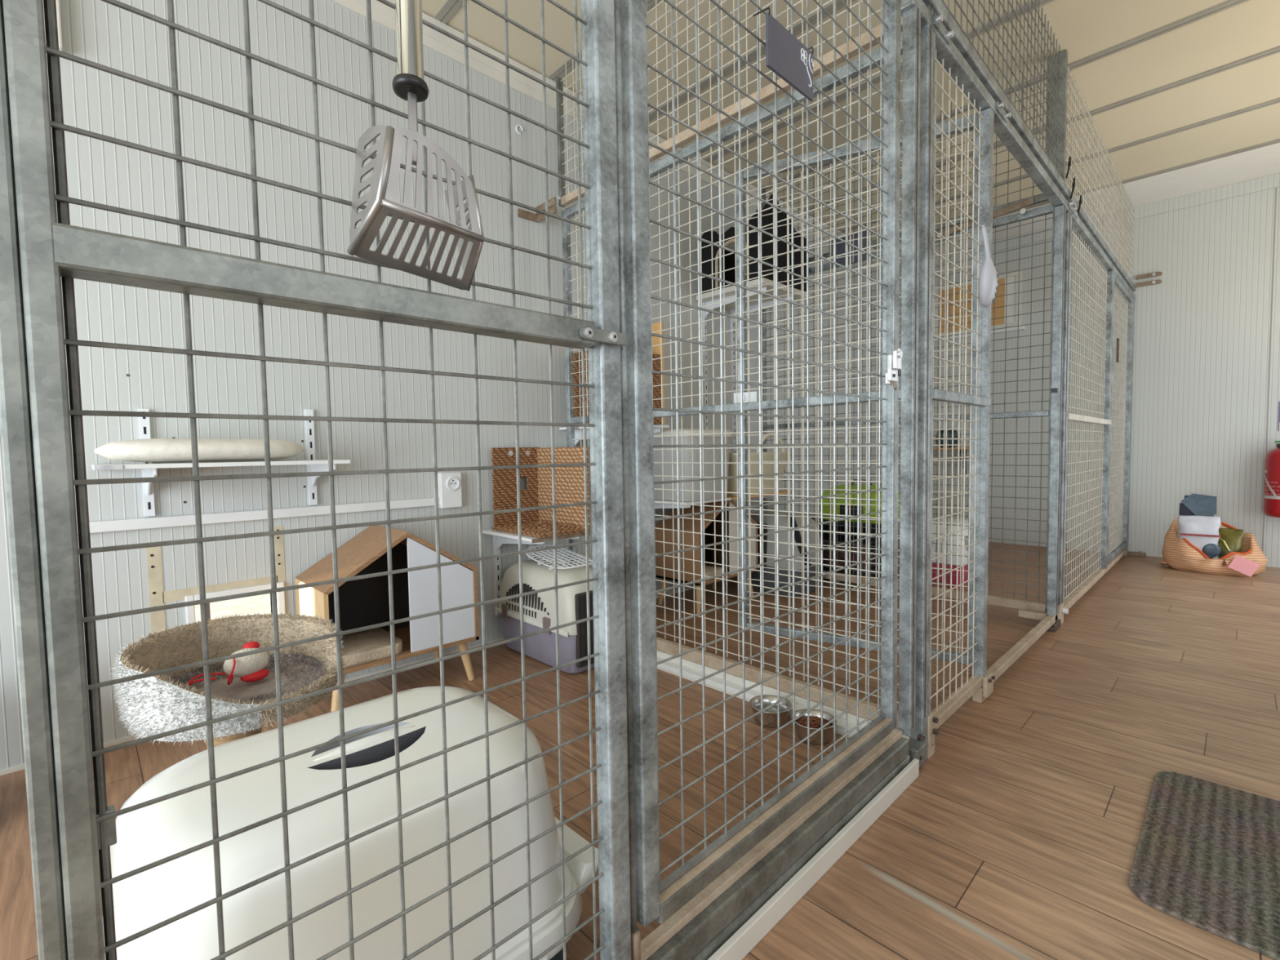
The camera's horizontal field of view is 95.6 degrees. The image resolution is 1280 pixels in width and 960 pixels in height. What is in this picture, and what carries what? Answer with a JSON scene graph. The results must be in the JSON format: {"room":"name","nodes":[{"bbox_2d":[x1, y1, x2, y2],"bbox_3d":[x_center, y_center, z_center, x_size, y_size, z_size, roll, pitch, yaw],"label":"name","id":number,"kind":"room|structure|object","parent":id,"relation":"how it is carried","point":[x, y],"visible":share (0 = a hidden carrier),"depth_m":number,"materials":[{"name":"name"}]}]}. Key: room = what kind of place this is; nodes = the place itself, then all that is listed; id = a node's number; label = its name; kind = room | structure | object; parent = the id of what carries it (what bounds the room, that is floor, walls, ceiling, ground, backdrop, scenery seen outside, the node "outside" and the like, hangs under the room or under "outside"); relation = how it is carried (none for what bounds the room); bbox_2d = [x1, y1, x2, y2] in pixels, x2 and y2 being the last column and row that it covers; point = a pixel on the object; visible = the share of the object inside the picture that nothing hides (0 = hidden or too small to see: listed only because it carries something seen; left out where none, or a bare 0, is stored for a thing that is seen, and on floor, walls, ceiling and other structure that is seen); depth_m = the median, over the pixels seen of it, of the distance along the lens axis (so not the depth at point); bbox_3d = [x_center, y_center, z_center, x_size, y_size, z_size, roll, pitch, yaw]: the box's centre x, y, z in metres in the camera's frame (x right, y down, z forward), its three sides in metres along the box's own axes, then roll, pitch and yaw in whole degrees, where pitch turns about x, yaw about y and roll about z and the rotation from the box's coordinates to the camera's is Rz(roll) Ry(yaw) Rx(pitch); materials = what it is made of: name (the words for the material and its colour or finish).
{"room":"animal shelter cattery","nodes":[
{"label":"animal shelter cattery","id":0,"kind":"room"},
{"bbox_2d":[0,0,882,770],"bbox_3d":[-0.367,-0.582,2.873,7.780,2.560,0.100,-4,4,-44],"label":"wall","id":1,"kind":"structure","parent":0,"point":[95,100],"depth_m":2.00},
{"bbox_2d":[43,0,62,51],"bbox_3d":[-1.600,-1.417,1.554,0.055,0.500,0.040,-4,4,-44],"label":"cable cover","id":2,"kind":"object","parent":1,"relation":"attached to","point":[58,5],"visible":0.24,"depth_m":1.56,"materials":[{"name":"white plastic"}]},
{"bbox_2d":[146,525,285,634],"bbox_3d":[-1.352,0.405,1.881,0.360,0.480,0.003,-4,4,-44],"label":"frame","id":3,"kind":"object","parent":1,"relation":"attached to","point":[157,597],"visible":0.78,"depth_m":1.78,"materials":[{"name":"wood"}]},
{"bbox_2d":[91,408,350,516],"bbox_3d":[-1.250,-0.064,1.766,0.605,0.335,0.288,-4,4,-44],"label":"storage shelf","id":4,"kind":"object","parent":1,"relation":"attached to","point":[148,469],"visible":0.84,"depth_m":1.74,"materials":[{"name":"white metal"}]},
{"bbox_2d":[93,438,304,462],"bbox_3d":[-1.281,-0.089,1.727,0.500,0.068,0.250,-4,4,-44],"label":"seat cushion","id":5,"kind":"object","parent":4,"relation":"on","point":[151,450],"visible":0.96,"depth_m":1.62,"materials":[{"name":"beige fabric"}]},
{"bbox_2d":[185,582,285,624],"bbox_3d":[-1.354,0.474,1.945,0.269,0.239,0.112,-4,4,-44],"label":"flap","id":6,"kind":"object","parent":1,"relation":"attached to","point":[190,610],"visible":0.23,"depth_m":1.89,"materials":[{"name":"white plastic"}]},
{"bbox_2d":[76,497,439,534],"bbox_3d":[-1.205,0.112,2.001,1.100,0.032,0.022,-4,4,-44],"label":"cable trunking","id":7,"kind":"object","parent":1,"relation":"attached to","point":[97,526],"visible":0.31,"depth_m":1.90,"materials":[{"name":"white plastic"}]},
{"bbox_2d":[0,575,737,775],"bbox_3d":[-0.310,0.691,2.899,7.780,0.012,0.006,-4,4,-44],"label":"baseboard","id":8,"kind":"structure","parent":1,"relation":"attached to","point":[20,767],"depth_m":2.23,"materials":[{"name":"white plastic"}]},
{"bbox_2d":[432,0,462,24],"bbox_3d":[0.384,-1.784,1.088,0.048,0.007,3.450,-4,4,-44],"label":"trim","id":9,"kind":"structure","parent":1,"relation":"attached to","point":[450,7],"depth_m":2.25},
{"bbox_2d":[437,471,462,508],"bbox_3d":[-0.782,0.042,2.394,0.090,0.145,0.042,-4,4,-44],"label":"power socket","id":10,"kind":"object","parent":1,"relation":"attached to","point":[449,484],"visible":0.98,"depth_m":2.38,"materials":[{"name":"white plastic"}]},
{"bbox_2d":[445,475,460,490],"bbox_3d":[-0.767,0.015,2.383,0.060,0.060,0.007,-4,4,-44],"label":"outlet","id":11,"kind":"object","parent":10,"relation":"attached to","point":[452,482],"depth_m":2.38,"materials":[{"name":"white plastic"}]},
{"bbox_2d":[482,528,590,615],"bbox_3d":[-0.447,0.408,2.479,0.285,0.385,0.404,-4,4,-44],"label":"storage shelf","id":12,"kind":"object","parent":1,"relation":"attached to","point":[500,538],"visible":0.6,"depth_m":2.48,"materials":[{"name":"white metal"}]},
{"bbox_2d":[491,446,590,537],"bbox_3d":[-0.424,0.038,2.451,0.255,0.354,0.381,-4,4,-44],"label":"wicker basket","id":13,"kind":"object","parent":12,"relation":"on","point":[569,481],"visible":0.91,"depth_m":2.53,"materials":[{"name":"wicker"}]},
{"bbox_2d":[517,195,559,222],"bbox_3d":[-0.447,-1.217,2.573,0.108,0.070,0.190,-4,4,-44],"label":"cat shelf","id":14,"kind":"object","parent":1,"relation":"attached to","point":[529,215],"visible":0.84,"depth_m":2.62,"materials":[{"name":"wood"}]},
{"bbox_2d":[546,0,659,81],"bbox_3d":[0.772,-1.809,1.463,0.048,0.007,3.450,-4,4,-44],"label":"trim","id":15,"kind":"structure","parent":1,"relation":"attached to","point":[560,72],"depth_m":2.59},
{"bbox_2d":[559,424,669,447],"bbox_3d":[-0.129,-0.350,2.750,0.330,1.100,0.420,-4,4,-44],"label":"storage shelf","id":16,"kind":"object","parent":1,"relation":"attached to","point":[656,427],"visible":0.13,"depth_m":2.76,"materials":[{"name":"white metal"}]},
{"bbox_2d":[573,321,665,424],"bbox_3d":[-0.108,-0.487,2.720,0.270,0.463,0.405,-4,4,-44],"label":"box","id":17,"kind":"object","parent":16,"relation":"on","point":[656,364],"visible":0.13,"depth_m":2.65,"materials":[{"name":"wicker"}]},
{"bbox_2d":[328,0,901,275],"bbox_3d":[-0.342,-1.798,2.766,7.780,0.108,0.030,-4,4,-44],"label":"trim","id":18,"kind":"structure","parent":1,"relation":"attached to","point":[382,15],"depth_m":2.51,"materials":[{"name":"white plastic"}]},
{"bbox_2d":[654,497,731,508],"bbox_3d":[0.167,0.237,3.002,0.350,0.293,0.500,-4,4,-44],"label":"storage shelf","id":19,"kind":"object","parent":1,"relation":"attached to","point":[657,505],"visible":0.23,"depth_m":2.83,"materials":[{"name":"white plastic"}]},
{"bbox_2d":[653,428,732,502],"bbox_3d":[0.221,-0.078,2.918,0.354,0.340,0.388,-4,4,-44],"label":"storage box","id":20,"kind":"object","parent":19,"relation":"on","point":[708,485],"visible":0.61,"depth_m":2.77,"materials":[{"name":"grey plastic"}]},
{"bbox_2d":[648,0,854,121],"bbox_3d":[1.167,-1.834,1.845,0.048,0.007,3.450,-4,4,-44],"label":"trim","id":21,"kind":"structure","parent":1,"relation":"attached to","point":[812,19],"depth_m":2.60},
{"bbox_2d":[695,277,810,452],"bbox_3d":[0.680,-0.527,3.486,0.490,1.155,0.480,-4,4,-44],"label":"storage shelf","id":22,"kind":"object","parent":1,"relation":"attached to","point":[730,291],"visible":0.58,"depth_m":3.50,"materials":[{"name":"white plastic"}]},
{"bbox_2d":[701,194,806,293],"bbox_3d":[0.678,-1.340,3.434,0.470,0.470,0.432,-4,4,-44],"label":"house","id":23,"kind":"object","parent":22,"relation":"on","point":[766,248],"visible":0.46,"depth_m":3.29,"materials":[{"name":"black"}]},
{"bbox_2d":[726,490,791,499],"bbox_3d":[0.501,0.216,3.325,0.540,0.292,0.500,-4,4,-44],"label":"storage shelf","id":24,"kind":"object","parent":1,"relation":"attached to","point":[780,492],"visible":0.14,"depth_m":3.20,"materials":[{"name":"white wood"}]},
{"bbox_2d":[726,432,791,496],"bbox_3d":[0.553,-0.092,3.236,0.524,0.331,0.398,-4,4,-44],"label":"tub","id":25,"kind":"object","parent":24,"relation":"on","point":[783,455],"visible":0.39,"depth_m":3.08,"materials":[{"name":"plastic"}]},
{"bbox_2d":[657,649,911,739],"bbox_3d":[0.179,0.702,2.159,0.070,0.050,1.590,-4,4,-44],"label":"sill","id":26,"kind":"structure","parent":1,"relation":"attached to","point":[691,670],"depth_m":1.99,"materials":[{"name":"white plastic"}]},
{"bbox_2d":[561,35,902,728],"bbox_3d":[0.214,-0.256,2.096,0.028,1.866,1.558,-4,4,-44],"label":"divider panel","id":27,"kind":"object","parent":26,"relation":"on","point":[753,673],"visible":0.43,"depth_m":1.91,"materials":[{"name":"metal"}]},
{"bbox_2d":[555,0,902,207],"bbox_3d":[0.186,-1.518,2.041,0.028,0.610,1.580,-4,4,-44],"label":"divider","id":28,"kind":"object","parent":27,"relation":"on","point":[766,93],"visible":0.66,"depth_m":1.99,"materials":[{"name":"metal"}]},
{"bbox_2d":[703,0,1053,162],"bbox_3d":[1.576,-1.861,2.240,0.048,0.007,3.450,-4,4,-44],"label":"trim","id":29,"kind":"structure","parent":1,"relation":"attached to","point":[876,79],"depth_m":2.86,"materials":[{"name":"metal"}]},
{"bbox_2d":[0,533,1279,959],"bbox_3d":[0.819,0.767,1.736,7.980,0.060,3.850,-4,4,-44],"label":"floor","id":30,"kind":"structure","parent":0,"point":[1017,838],"depth_m":1.57,"materials":[{"name":"brown wood"}]},
{"bbox_2d":[0,0,68,959],"bbox_3d":[-0.430,-0.177,0.393,0.014,2.000,0.054,-4,4,-44],"label":"fence post","id":31,"kind":"object","parent":30,"relation":"on","point":[15,422],"visible":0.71,"depth_m":0.39,"materials":[{"name":"metal"}]},
{"bbox_2d":[110,611,345,749],"bbox_3d":[-0.817,0.547,1.195,0.393,0.487,0.390,-4,4,-44],"label":"bed","id":32,"kind":"object","parent":30,"relation":"on","point":[159,704],"visible":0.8,"depth_m":1.18,"materials":[{"name":"beige fur"}]},
{"bbox_2d":[187,641,269,685],"bbox_3d":[-0.836,0.382,1.185,0.058,0.077,0.137,1,4,38],"label":"mouse","id":33,"kind":"object","parent":32,"relation":"on","point":[250,668],"visible":0.89,"depth_m":1.19,"materials":[{"name":"fabric"}]},
{"bbox_2d":[2,0,631,959],"bbox_3d":[-0.223,-0.189,0.574,0.536,2.000,0.051,-4,4,-44],"label":"mesh panel","id":34,"kind":"object","parent":30,"relation":"on","point":[51,252],"visible":0.98,"depth_m":0.51,"materials":[{"name":"metal"}]},
{"bbox_2d":[346,0,484,291],"bbox_3d":[-0.205,-0.401,0.535,0.120,0.415,0.068,-4,4,-44],"label":"scoop","id":35,"kind":"object","parent":34,"relation":"on","point":[408,84],"visible":1,"depth_m":0.52,"materials":[{"name":"metal"}]},
{"bbox_2d":[614,0,902,959],"bbox_3d":[0.293,-0.246,1.063,0.880,1.812,0.054,-4,4,-44],"label":"door","id":36,"kind":"structure","parent":34,"relation":"attached to","point":[651,899],"depth_m":0.96,"materials":[{"name":"metal"}]},
{"bbox_2d":[752,6,813,101],"bbox_3d":[0.251,-0.731,1.007,0.144,0.096,0.034,-4,4,-44],"label":"sign","id":37,"kind":"object","parent":36,"relation":"hanging from","point":[786,55],"visible":1,"depth_m":0.99,"materials":[{"name":"black plastic"}]},
{"bbox_2d":[102,685,598,959],"bbox_3d":[-0.405,0.587,0.864,0.631,0.427,0.447,-4,4,-44],"label":"box","id":38,"kind":"object","parent":30,"relation":"on","point":[151,833],"visible":0.8,"depth_m":0.73,"materials":[{"name":"beige plastic"}]},
{"bbox_2d":[549,942,567,959],"bbox_3d":[-0.416,0.741,0.859,0.570,0.120,0.424,-4,4,-44],"label":"tray","id":39,"kind":"object","parent":38,"relation":"on","point":[557,953],"depth_m":0.84,"materials":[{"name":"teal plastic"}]},
{"bbox_2d":[294,524,479,711],"bbox_3d":[-0.894,0.460,2.075,0.515,0.580,0.325,-4,4,-44],"label":"house","id":40,"kind":"object","parent":30,"relation":"on","point":[362,602],"visible":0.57,"depth_m":2.04,"materials":[{"name":"brown wood"}]},
{"bbox_2d":[340,626,402,667],"bbox_3d":[-0.973,0.570,1.992,0.230,0.037,0.280,-4,4,-44],"label":"floor cushion","id":41,"kind":"object","parent":40,"relation":"on","point":[369,648],"depth_m":1.93,"materials":[{"name":"fabric"}]},
{"bbox_2d":[495,555,594,673],"bbox_3d":[-0.352,0.520,2.385,0.251,0.399,0.556,-4,4,-44],"label":"carrier","id":42,"kind":"object","parent":30,"relation":"on","point":[539,608],"visible":0.66,"depth_m":2.24,"materials":[{"name":"grey plastic"}]},
{"bbox_2d":[525,544,591,569],"bbox_3d":[-0.332,0.308,2.352,0.222,0.053,0.302,-4,4,-44],"label":"grille","id":43,"kind":"object","parent":42,"relation":"on","point":[582,565],"visible":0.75,"depth_m":2.34,"materials":[{"name":"white metal"}]},
{"bbox_2d":[578,593,594,666],"bbox_3d":[-0.156,0.552,2.191,0.180,0.265,0.004,-4,4,-44],"label":"grille","id":44,"kind":"object","parent":42,"relation":"attached to","point":[583,635],"depth_m":2.15,"materials":[{"name":"black plastic"}]},
{"bbox_2d":[654,499,757,613],"bbox_3d":[0.368,0.382,3.218,0.515,0.580,0.325,-4,4,-44],"label":"house","id":45,"kind":"object","parent":30,"relation":"on","point":[731,515],"visible":0.57,"depth_m":3.11,"materials":[{"name":"brown wood"}]},
{"bbox_2d":[700,563,722,580],"bbox_3d":[0.288,0.492,3.134,0.230,0.037,0.280,-4,4,-44],"label":"floor cushion","id":46,"kind":"object","parent":45,"relation":"on","point":[709,570],"depth_m":3.06,"materials":[{"name":"fabric"}]},
{"bbox_2d":[749,694,791,728],"bbox_3d":[0.401,0.714,1.782,0.127,0.056,0.127,-4,4,-44],"label":"steel bowl","id":47,"kind":"object","parent":30,"relation":"on","point":[770,718],"visible":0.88,"depth_m":1.75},
{"bbox_2d":[640,728,909,959],"bbox_3d":[0.324,0.701,1.147,0.963,0.090,0.044,-4,4,-44],"label":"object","id":48,"kind":"object","parent":30,"relation":"on","point":[696,931],"visible":0.91,"depth_m":1.04,"materials":[{"name":"metal"}]},
{"bbox_2d":[751,511,821,596],"bbox_3d":[0.857,0.415,3.449,0.335,0.470,0.535,-4,4,-44],"label":"carrier","id":49,"kind":"object","parent":30,"relation":"on","point":[768,547],"visible":0.4,"depth_m":3.33,"materials":[{"name":"plastic"}]},
{"bbox_2d":[707,758,919,959],"bbox_3d":[0.353,0.752,1.155,0.955,0.043,0.036,-4,4,-44],"label":"strip","id":50,"kind":"object","parent":30,"relation":"on","point":[746,938],"visible":1,"depth_m":1.10,"materials":[{"name":"white plastic"}]},
{"bbox_2d":[791,708,836,745],"bbox_3d":[0.502,0.717,1.678,0.127,0.056,0.127,-4,4,-44],"label":"steel bowl","id":51,"kind":"object","parent":30,"relation":"on","point":[801,731],"visible":0.69,"depth_m":1.64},
{"bbox_2d":[796,715,831,728],"bbox_3d":[0.502,0.701,1.677,0.099,0.029,0.098,-4,4,-44],"label":"kibble","id":52,"kind":"object","parent":51,"relation":"in","point":[815,722],"visible":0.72,"depth_m":1.67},
{"bbox_2d":[805,513,880,587],"bbox_3d":[1.316,0.441,3.647,0.328,0.385,0.780,-4,4,-44],"label":"wire crate","id":53,"kind":"object","parent":30,"relation":"on","point":[825,527],"visible":0.09,"depth_m":3.60,"materials":[{"name":"black metal"}]},
{"bbox_2d":[820,539,874,568],"bbox_3d":[1.262,0.465,3.721,0.240,0.129,0.440,-4,4,-44],"label":"folded blanket","id":54,"kind":"object","parent":53,"relation":"on","point":[826,552],"visible":0.2,"depth_m":3.60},
{"bbox_2d":[822,564,880,577],"bbox_3d":[1.260,0.558,3.722,0.290,0.055,0.540,-4,4,-44],"label":"tray","id":55,"kind":"object","parent":53,"relation":"on","point":[873,568],"depth_m":3.52,"materials":[{"name":"black plastic"}]},
{"bbox_2d":[818,479,899,524],"bbox_3d":[1.379,0.121,3.614,0.368,0.248,0.440,-4,4,-44],"label":"carrier","id":56,"kind":"object","parent":53,"relation":"on","point":[825,510],"visible":0.39,"depth_m":3.50,"materials":[{"name":"plastic"}]},
{"bbox_2d":[840,505,862,518],"bbox_3d":[1.265,0.194,3.479,0.010,0.080,0.140,-4,4,-44],"label":"grille","id":57,"kind":"object","parent":56,"relation":"attached to","point":[842,510],"depth_m":3.47,"materials":[{"name":"black plastic"}]},
{"bbox_2d":[908,4,933,767],"bbox_3d":[0.715,-0.215,1.480,0.096,1.930,0.048,-4,4,-44],"label":"fence post","id":58,"kind":"object","parent":30,"relation":"on","point":[926,31],"depth_m":1.49,"materials":[{"name":"metal"}]},
{"bbox_2d":[932,517,968,587],"bbox_3d":[1.918,0.440,3.659,0.492,0.365,0.361,-4,4,-44],"label":"box","id":59,"kind":"object","parent":30,"relation":"on","point":[954,520],"visible":0.16,"depth_m":3.44,"materials":[{"name":"plastic"}]},
{"bbox_2d":[932,563,968,587],"bbox_3d":[1.920,0.552,3.666,0.480,0.140,0.350,-4,4,-44],"label":"tray","id":60,"kind":"object","parent":59,"relation":"on","point":[934,565],"depth_m":3.44,"materials":[{"name":"plastic"}]},
{"bbox_2d":[932,517,968,565],"bbox_3d":[1.917,0.370,3.655,0.492,0.225,0.361,-4,4,-44],"label":"hood","id":61,"kind":"object","parent":59,"relation":"attached to","point":[954,520],"depth_m":3.44,"materials":[{"name":"grey plastic"}]},
{"bbox_2d":[927,31,995,758],"bbox_3d":[0.948,-0.205,1.701,0.544,1.880,0.052,-4,4,-44],"label":"mesh panel","id":62,"kind":"object","parent":30,"relation":"on","point":[980,686],"depth_m":1.76,"materials":[{"name":"metal"}]},
{"bbox_2d":[733,112,978,665],"bbox_3d":[0.750,-0.300,2.119,0.857,1.835,0.048,1,3,31],"label":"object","id":63,"kind":"structure","parent":62,"relation":"attached to","point":[841,152],"depth_m":2.13,"materials":[{"name":"metal"}]},
{"bbox_2d":[977,224,998,306],"bbox_3d":[1.046,-0.642,1.742,0.092,0.237,0.049,-4,4,-44],"label":"spoon","id":64,"kind":"object","parent":62,"relation":"hanging from","point":[988,283],"visible":1,"depth_m":1.73,"materials":[{"name":"white plastic"}]},
{"bbox_2d":[986,608,1061,682],"bbox_3d":[1.514,0.661,2.364,1.140,0.066,0.150,-4,4,-44],"label":"rail","id":65,"kind":"object","parent":30,"relation":"on","point":[1048,623],"visible":0.68,"depth_m":2.34,"materials":[{"name":"wood"}]},
{"bbox_2d":[1046,204,1066,620],"bbox_3d":[1.868,-0.280,2.606,0.059,1.850,0.036,-4,4,-44],"label":"fence post","id":66,"kind":"object","parent":65,"relation":"on","point":[1059,242],"visible":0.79,"depth_m":2.59,"materials":[{"name":"metal"}]},
{"bbox_2d":[762,204,1053,613],"bbox_3d":[1.350,-0.330,3.214,0.028,1.866,1.588,-4,4,-44],"label":"divider panel","id":67,"kind":"object","parent":66,"relation":"attached to","point":[1049,209],"visible":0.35,"depth_m":2.88,"materials":[{"name":"metal"}]},
{"bbox_2d":[829,230,866,268],"bbox_3d":[1.180,-1.304,3.286,0.010,0.160,0.225,-4,4,-44],"label":"sign","id":68,"kind":"object","parent":67,"relation":"attached to","point":[840,247],"visible":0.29,"depth_m":3.28,"materials":[{"name":"metal"}]},
{"bbox_2d":[761,67,1048,264],"bbox_3d":[1.332,-1.592,3.148,0.028,0.610,1.580,-4,4,-44],"label":"divider","id":69,"kind":"object","parent":67,"relation":"on","point":[1038,198],"visible":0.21,"depth_m":2.95,"materials":[{"name":"metal"}]},
{"bbox_2d":[936,196,1034,239],"bbox_3d":[1.649,-1.257,2.799,0.020,0.080,0.420,-4,4,-44],"label":"closer arm","id":70,"kind":"object","parent":67,"relation":"attached to","point":[1030,201],"visible":0.77,"depth_m":2.73},
{"bbox_2d":[1057,212,1071,624],"bbox_3d":[1.942,-0.269,2.662,0.095,1.880,0.059,-4,4,-44],"label":"fence post","id":71,"kind":"object","parent":30,"relation":"on","point":[1068,216],"depth_m":2.66,"materials":[{"name":"metal"}]},
{"bbox_2d":[1062,215,1127,608],"bbox_3d":[2.774,-0.342,3.478,2.240,1.877,0.034,-4,4,-44],"label":"mesh panel","id":72,"kind":"object","parent":30,"relation":"on","point":[1068,601],"visible":0.73,"depth_m":3.22,"materials":[{"name":"metal"}]},
{"bbox_2d":[901,0,1135,299],"bbox_3d":[2.128,-1.272,2.816,4.150,0.098,0.056,-4,4,-44],"label":"rail","id":73,"kind":"object","parent":72,"relation":"on","point":[957,53],"visible":0.96,"depth_m":1.92,"materials":[{"name":"metal"}]},
{"bbox_2d":[897,6,920,736],"bbox_3d":[0.672,-0.263,1.448,0.034,1.830,0.034,-4,4,-44],"label":"fence post","id":74,"kind":"object","parent":73,"relation":"attached to","point":[911,51],"visible":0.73,"depth_m":1.43,"materials":[{"name":"metal"}]},
{"bbox_2d":[941,0,1067,182],"bbox_3d":[1.246,-1.556,1.995,1.728,0.580,0.067,-4,4,-44],"label":"mesh panel","id":75,"kind":"object","parent":73,"relation":"on","point":[1056,72],"visible":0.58,"depth_m":2.25,"materials":[{"name":"metal"}]},
{"bbox_2d":[1065,65,1134,281],"bbox_3d":[2.755,-1.648,3.425,2.390,0.572,0.008,-4,4,-44],"label":"mesh panel","id":76,"kind":"object","parent":73,"relation":"on","point":[1098,164],"visible":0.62,"depth_m":3.21,"materials":[{"name":"metal"}]},
{"bbox_2d":[1123,299,1134,555],"bbox_3d":[3.599,-0.377,4.279,0.050,1.880,0.032,-4,4,-44],"label":"fence post","id":77,"kind":"object","parent":30,"relation":"on","point":[1126,553],"visible":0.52,"depth_m":4.26,"materials":[{"name":"metal"}]},
{"bbox_2d":[1106,273,1133,564],"bbox_3d":[3.245,-0.389,3.928,0.925,1.810,0.040,-4,4,-44],"label":"mesh panel","id":78,"kind":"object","parent":77,"relation":"attached to","point":[1118,286],"depth_m":4.04,"materials":[{"name":"metal"}]},
{"bbox_2d":[1128,771,1279,959],"bbox_3d":[1.289,0.755,1.091,0.600,0.012,0.520,-4,4,-44],"label":"doormat","id":79,"kind":"object","parent":30,"relation":"on","point":[1206,857],"visible":1,"depth_m":1.15,"materials":[{"name":"fabric"}]},
{"bbox_2d":[1160,517,1267,576],"bbox_3d":[3.688,0.422,3.745,0.295,0.335,0.495,-4,4,-44],"label":"woven basket","id":80,"kind":"object","parent":30,"relation":"on","point":[1178,553],"visible":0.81,"depth_m":3.70,"materials":[{"name":"wicker"}]},
{"bbox_2d":[1178,493,1216,516],"bbox_3d":[3.676,0.280,3.822,0.084,0.382,0.180,-3,4,-36],"label":"pouch","id":81,"kind":"object","parent":80,"relation":"in","point":[1193,504],"visible":0.44,"depth_m":3.80,"materials":[{"name":"blue fabric"}]},
{"bbox_2d":[1177,515,1221,558],"bbox_3d":[3.610,0.398,3.753,0.207,0.338,0.100,1,4,40],"label":"pouch","id":82,"kind":"object","parent":80,"relation":"in","point":[1202,531],"visible":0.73,"depth_m":3.71,"materials":[{"name":"white fabric"}]},
{"bbox_2d":[1202,543,1221,556],"bbox_3d":[3.639,0.448,3.698,0.090,0.090,0.026,1,11,40],"label":"ball","id":83,"kind":"object","parent":80,"relation":"in","point":[1209,549],"depth_m":3.69,"materials":[{"name":"blue fabric"}]},
{"bbox_2d":[1217,528,1244,558],"bbox_3d":[3.739,0.443,3.714,0.083,0.267,0.163,-3,3,-30],"label":"pouch","id":84,"kind":"object","parent":80,"relation":"in","point":[1230,540],"visible":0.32,"depth_m":3.68,"materials":[{"name":"green fabric"}]},
{"bbox_2d":[1227,555,1259,577],"bbox_3d":[3.689,0.524,3.547,0.033,0.125,0.136,-4,4,-44],"label":"card","id":85,"kind":"object","parent":30,"relation":"on","point":[1244,566],"visible":1,"depth_m":3.55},
{"bbox_2d":[422,0,1279,241],"bbox_3d":[0.846,-1.867,1.533,7.980,0.100,3.650,-4,4,-44],"label":"ceiling","id":86,"kind":"structure","parent":0,"point":[1084,28],"depth_m":2.68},
{"bbox_2d":[764,0,1249,190],"bbox_3d":[1.986,-1.887,2.636,0.048,0.007,3.450,-4,4,-44],"label":"trim","id":87,"kind":"structure","parent":86,"relation":"attached to","point":[1226,5],"depth_m":2.50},
{"bbox_2d":[801,45,1279,212],"bbox_3d":[2.374,-1.912,3.011,0.048,0.007,3.450,-4,4,-44],"label":"trim","id":88,"kind":"structure","parent":86,"relation":"attached to","point":[1276,50],"depth_m":2.83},
{"bbox_2d":[839,97,1279,231],"bbox_3d":[2.783,-1.939,3.407,0.048,0.007,3.450,-4,4,-44],"label":"trim","id":89,"kind":"structure","parent":86,"relation":"attached to","point":[1277,100],"depth_m":3.24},
{"bbox_2d":[872,138,1279,249],"bbox_3d":[3.207,-1.966,3.816,0.048,0.007,3.450,-4,4,-44],"label":"trim","id":90,"kind":"structure","parent":86,"relation":"attached to","point":[1277,140],"depth_m":3.63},
{"bbox_2d":[897,186,1279,568],"bbox_3d":[3.697,-0.722,4.334,0.100,2.560,3.450,-4,4,-44],"label":"wall","id":91,"kind":"structure","parent":0,"point":[1202,348],"depth_m":4.17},
{"bbox_2d":[933,447,968,474],"bbox_3d":[2.689,-0.160,5.152,0.256,0.250,0.500,-4,4,-44],"label":"storage shelf","id":92,"kind":"object","parent":91,"relation":"attached to","point":[949,448],"visible":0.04,"depth_m":5.04,"materials":[{"name":"white wood"}]},
{"bbox_2d":[935,427,958,447],"bbox_3d":[2.693,-0.372,5.094,0.184,0.175,0.184,-4,4,-44],"label":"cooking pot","id":93,"kind":"object","parent":92,"relation":"on","point":[955,441],"visible":0.47,"depth_m":5.03,"materials":[{"name":"black metal"}]},
{"bbox_2d":[933,269,1025,342],"bbox_3d":[2.880,-1.488,5.013,0.060,0.490,0.760,-4,4,-44],"label":"window","id":94,"kind":"structure","parent":91,"relation":"in","point":[1013,277],"depth_m":4.90,"materials":[{"name":"white plastic"}]},
{"bbox_2d":[875,142,1279,262],"bbox_3d":[3.427,-1.981,4.029,0.595,0.006,3.450,-4,4,-44],"label":"trim","id":95,"kind":"structure","parent":91,"relation":"attached to","point":[1263,162],"depth_m":3.85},
{"bbox_2d":[900,173,1279,272],"bbox_3d":[3.644,-1.949,4.227,0.012,0.083,3.430,-4,4,-44],"label":"trim","id":96,"kind":"structure","parent":91,"relation":"attached to","point":[1272,181],"depth_m":4.08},
{"bbox_2d":[1262,186,1276,552],"bbox_3d":[4.133,-0.658,3.813,0.004,2.470,0.004,-4,4,-44],"label":"trim","id":97,"kind":"structure","parent":91,"relation":"attached to","point":[1276,187],"depth_m":3.80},
{"bbox_2d":[1262,440,1279,517],"bbox_3d":[4.133,-0.005,3.708,0.211,0.498,0.202,-4,4,-44],"label":"fire extinguisher","id":98,"kind":"object","parent":91,"relation":"attached to","point":[1271,502],"visible":1,"depth_m":3.70,"materials":[{"name":"red metal"}]},
{"bbox_2d":[1263,480,1279,495],"bbox_3d":[4.038,0.052,3.717,0.017,0.085,0.113,-1,3,6],"label":"label","id":99,"kind":"object","parent":98,"relation":"on","point":[1270,487],"depth_m":3.70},
{"label":"outside","id":100,"kind":"structure","parent":0,"visible":0},
{"bbox_2d":[194,593,271,622],"bbox_3d":[-2.180,0.842,3.130,6.000,0.050,2.680,-4,4,-44],"label":"ground","id":101,"kind":"structure","parent":100,"point":[260,604],"depth_m":3.63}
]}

